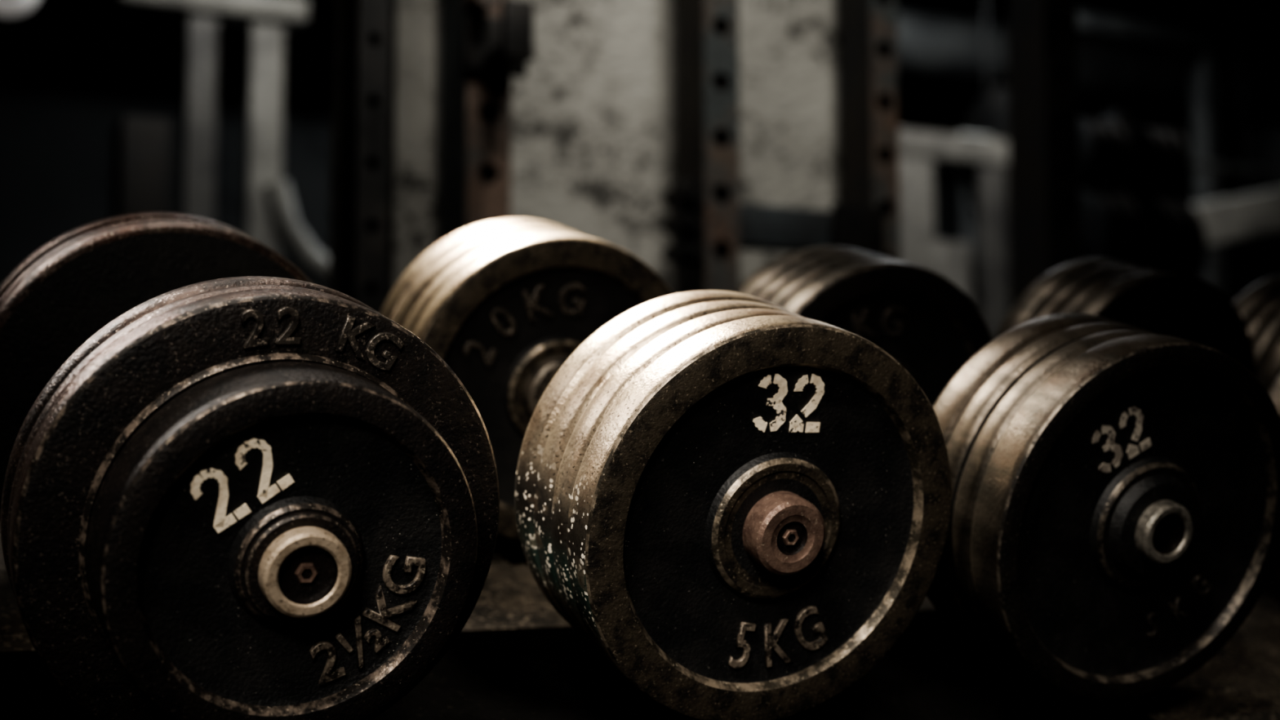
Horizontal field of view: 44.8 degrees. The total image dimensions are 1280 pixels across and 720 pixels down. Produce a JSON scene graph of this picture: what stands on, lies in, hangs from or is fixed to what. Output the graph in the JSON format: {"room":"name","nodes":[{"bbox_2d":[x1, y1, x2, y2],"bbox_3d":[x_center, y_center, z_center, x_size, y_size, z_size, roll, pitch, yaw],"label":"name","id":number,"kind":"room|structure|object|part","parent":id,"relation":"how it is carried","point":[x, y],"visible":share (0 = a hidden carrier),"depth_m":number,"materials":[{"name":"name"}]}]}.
{"room":"gym","nodes":[
{"label":"gym","id":0,"kind":"room"},
{"bbox_2d":[328,0,842,296],"bbox_3d":[-0.040,-0.470,2.482,0.830,3.200,0.360,2,-5,-25],"label":"wall","id":1,"kind":"structure","parent":0,"point":[594,110],"depth_m":2.28,"materials":[{"name":"grey concrete"}]},
{"bbox_2d":[0,0,1227,311],"bbox_3d":[-0.885,-0.173,6.532,9.000,3.200,0.100,2,-5,-25],"label":"wall","id":2,"kind":"structure","parent":0,"point":[70,70],"depth_m":6.03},
{"bbox_2d":[897,0,1279,57],"bbox_3d":[0.815,-2.079,3.097,9.000,0.100,7.800,2,-5,-25],"label":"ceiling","id":3,"kind":"structure","parent":0,"point":[1215,15],"depth_m":7.58,"materials":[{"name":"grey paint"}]},
{"bbox_2d":[0,0,37,16],"bbox_3d":[-1.927,-1.478,4.741,0.200,0.860,0.200,2,-5,-25],"label":"globe lamp","id":4,"kind":"object","parent":3,"relation":"hanging from","point":[7,7],"visible":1,"depth_m":4.69,"materials":[{"name":"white glass"}]},
{"bbox_2d":[1222,45,1279,302],"bbox_3d":[4.922,-0.291,4.930,0.100,3.200,7.800,2,-5,-25],"label":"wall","id":5,"kind":"structure","parent":0,"point":[1250,262],"depth_m":8.32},
{"bbox_3d":[0.815,1.212,2.856,9.000,0.100,7.800,2,-5,-25],"label":"floor","id":6,"kind":"structure","parent":0,"visible":0},
{"bbox_2d":[111,0,328,287],"bbox_3d":[-1.010,0.145,4.033,0.750,2.200,0.450,2,-5,-25],"label":"frame","id":7,"kind":"object","parent":6,"relation":"on","point":[142,144],"visible":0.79,"depth_m":3.99,"materials":[{"name":"grey paint"}]},
{"bbox_3d":[-0.826,-0.288,4.069,0.330,0.348,0.070,2,-5,-25],"label":"curved arm","id":8,"kind":"part","parent":7,"relation":"part of","materials":[{"name":"white paint"}]},
{"bbox_2d":[0,528,1279,719],"bbox_3d":[0.107,0.540,1.133,1.910,0.988,0.820,2,-5,-25],"label":"dumbbell rack","id":9,"kind":"object","parent":6,"relation":"on","point":[514,657],"visible":0.16,"depth_m":0.99,"materials":[{"name":"black metal"}]},
{"bbox_2d":[0,211,499,719],"bbox_3d":[-0.252,0.054,0.900,0.242,0.242,0.431,1,12,-28],"label":"dumbbell","id":10,"kind":"object","parent":9,"relation":"on","point":[233,486],"depth_m":0.73,"materials":[{"name":"black metal"}]},
{"bbox_2d":[380,217,951,719],"bbox_3d":[-0.014,0.047,1.039,0.230,0.230,0.464,2,11,-25],"label":"dumbbell","id":11,"kind":"object","parent":9,"relation":"on","point":[742,502],"depth_m":0.86,"materials":[{"name":"black metal"}]},
{"bbox_2d":[734,245,1279,702],"bbox_3d":[0.229,0.060,1.121,0.231,0.230,0.430,2,11,-25],"label":"dumbbell","id":12,"kind":"object","parent":9,"relation":"on","point":[1114,521],"depth_m":0.95,"materials":[{"name":"black metal"}]},
{"bbox_2d":[993,257,1279,604],"bbox_3d":[0.491,0.060,1.258,0.230,0.230,0.430,2,11,-25],"label":"dumbbell","id":13,"kind":"object","parent":9,"relation":"on","point":[1157,301],"depth_m":1.34,"materials":[{"name":"black metal"}]},
{"bbox_2d":[1232,274,1279,391],"bbox_3d":[0.721,0.066,1.378,0.231,0.231,0.429,2,11,-25],"label":"dumbbell","id":14,"kind":"object","parent":9,"relation":"on","point":[1259,307],"depth_m":1.46,"materials":[{"name":"black metal"}]},
{"bbox_2d":[337,0,1080,312],"bbox_3d":[0.167,-0.229,2.216,1.190,2.680,0.205,2,-5,-25],"label":"power rack","id":15,"kind":"object","parent":6,"relation":"on","point":[484,43],"visible":0.45,"depth_m":2.20,"materials":[{"name":"black metal"}]},
{"bbox_3d":[-0.191,-0.414,2.043,0.087,0.075,0.012,2,-5,-25],"label":"hook plate","id":16,"kind":"part","parent":15,"relation":"part of","materials":[{"name":"black metal"}]},
{"bbox_3d":[-0.173,-0.390,2.004,0.040,0.020,0.075,2,-5,-25],"label":"hook arm","id":17,"kind":"part","parent":15,"relation":"part of","materials":[{"name":"black metal"}]},
{"bbox_3d":[0.068,-0.192,2.168,0.040,0.120,0.020,2,-5,-25],"label":"bolt plate","id":18,"kind":"part","parent":15,"relation":"part of","materials":[{"name":"black metal"}]},
{"bbox_2d":[898,127,1008,339],"bbox_3d":[0.982,0.292,4.947,0.440,2.040,0.120,2,-5,-25],"label":"machine","id":19,"kind":"object","parent":6,"relation":"on","point":[977,264],"visible":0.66,"depth_m":5.00,"materials":[{"name":"white paint"}]},
{"bbox_3d":[0.992,0.463,4.950,0.170,1.700,0.040,2,-5,-25],"label":"panel","id":20,"kind":"part","parent":19,"relation":"part of","materials":[{"name":"white paint"}]},
{"bbox_2d":[956,8,1279,296],"bbox_3d":[2.120,-0.026,6.492,1.900,2.900,0.430,2,-5,-25],"label":"machine","id":21,"kind":"object","parent":6,"relation":"on","point":[988,116],"visible":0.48,"depth_m":6.81,"materials":[{"name":"grey paint"}]},
{"bbox_3d":[1.425,-0.878,6.222,0.060,0.430,0.430,2,-5,-25],"label":"bumper plate","id":22,"kind":"part","parent":21,"relation":"part of","materials":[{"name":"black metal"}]},
{"bbox_3d":[2.770,-0.831,6.862,0.060,0.430,0.430,2,-5,-25],"label":"bumper plate","id":23,"kind":"part","parent":21,"relation":"part of","materials":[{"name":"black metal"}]},
{"bbox_2d":[1078,110,1205,277],"bbox_3d":[1.303,0.289,4.157,0.400,1.930,0.500,2,-5,-25],"label":"weight plates","id":24,"kind":"object","parent":6,"relation":"on","point":[1122,157],"visible":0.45,"depth_m":4.12,"materials":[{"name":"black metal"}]},
{"bbox_3d":[1.168,-0.558,4.154,0.036,0.180,0.180,2,-5,-25],"label":"plate","id":25,"kind":"part","parent":24,"relation":"part of","materials":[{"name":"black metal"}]},
{"bbox_3d":[1.208,-0.557,4.173,0.036,0.180,0.180,2,-5,-25],"label":"plate","id":26,"kind":"part","parent":24,"relation":"part of","materials":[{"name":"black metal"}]},
{"bbox_3d":[1.168,-0.319,4.137,0.036,0.280,0.280,2,-5,-25],"label":"plate","id":27,"kind":"part","parent":24,"relation":"part of","materials":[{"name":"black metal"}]},
{"bbox_3d":[1.249,-0.555,4.193,0.036,0.180,0.180,2,-5,-25],"label":"plate","id":28,"kind":"part","parent":24,"relation":"part of","materials":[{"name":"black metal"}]},
{"bbox_3d":[1.208,-0.317,4.156,0.036,0.280,0.280,2,-5,-25],"label":"plate","id":29,"kind":"part","parent":24,"relation":"part of","materials":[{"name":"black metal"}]},
{"bbox_3d":[1.303,0.289,4.157,0.060,1.930,0.060,2,-5,-25],"label":"post","id":30,"kind":"part","parent":24,"relation":"part of","materials":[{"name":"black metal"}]},
{"bbox_3d":[1.249,-0.316,4.175,0.036,0.280,0.280,2,-5,-25],"label":"plate","id":31,"kind":"part","parent":24,"relation":"part of","materials":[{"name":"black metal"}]},
{"bbox_3d":[1.357,-0.551,4.244,0.036,0.180,0.180,2,-5,-25],"label":"plate","id":32,"kind":"part","parent":24,"relation":"part of","materials":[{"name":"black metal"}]},
{"bbox_3d":[1.357,-0.312,4.227,0.036,0.280,0.280,2,-5,-25],"label":"plate","id":33,"kind":"part","parent":24,"relation":"part of","materials":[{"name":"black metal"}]},
{"bbox_3d":[1.398,-0.550,4.264,0.036,0.180,0.180,2,-5,-25],"label":"plate","id":34,"kind":"part","parent":24,"relation":"part of","materials":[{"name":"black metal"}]},
{"bbox_3d":[1.438,-0.548,4.283,0.036,0.180,0.180,2,-5,-25],"label":"plate","id":35,"kind":"part","parent":24,"relation":"part of","materials":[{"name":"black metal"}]},
{"bbox_3d":[1.398,-0.311,4.246,0.036,0.280,0.280,2,-5,-25],"label":"plate","id":36,"kind":"part","parent":24,"relation":"part of","materials":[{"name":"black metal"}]},
{"bbox_3d":[1.438,-0.309,4.266,0.036,0.280,0.280,2,-5,-25],"label":"plate","id":37,"kind":"part","parent":24,"relation":"part of","materials":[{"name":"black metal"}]},
{"bbox_2d":[1191,187,1279,248],"bbox_3d":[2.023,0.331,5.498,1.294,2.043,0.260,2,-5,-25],"label":"bench","id":38,"kind":"object","parent":6,"relation":"on","point":[1234,219],"visible":0.05,"depth_m":5.46,"materials":[{"name":"white paint"}]}
]}

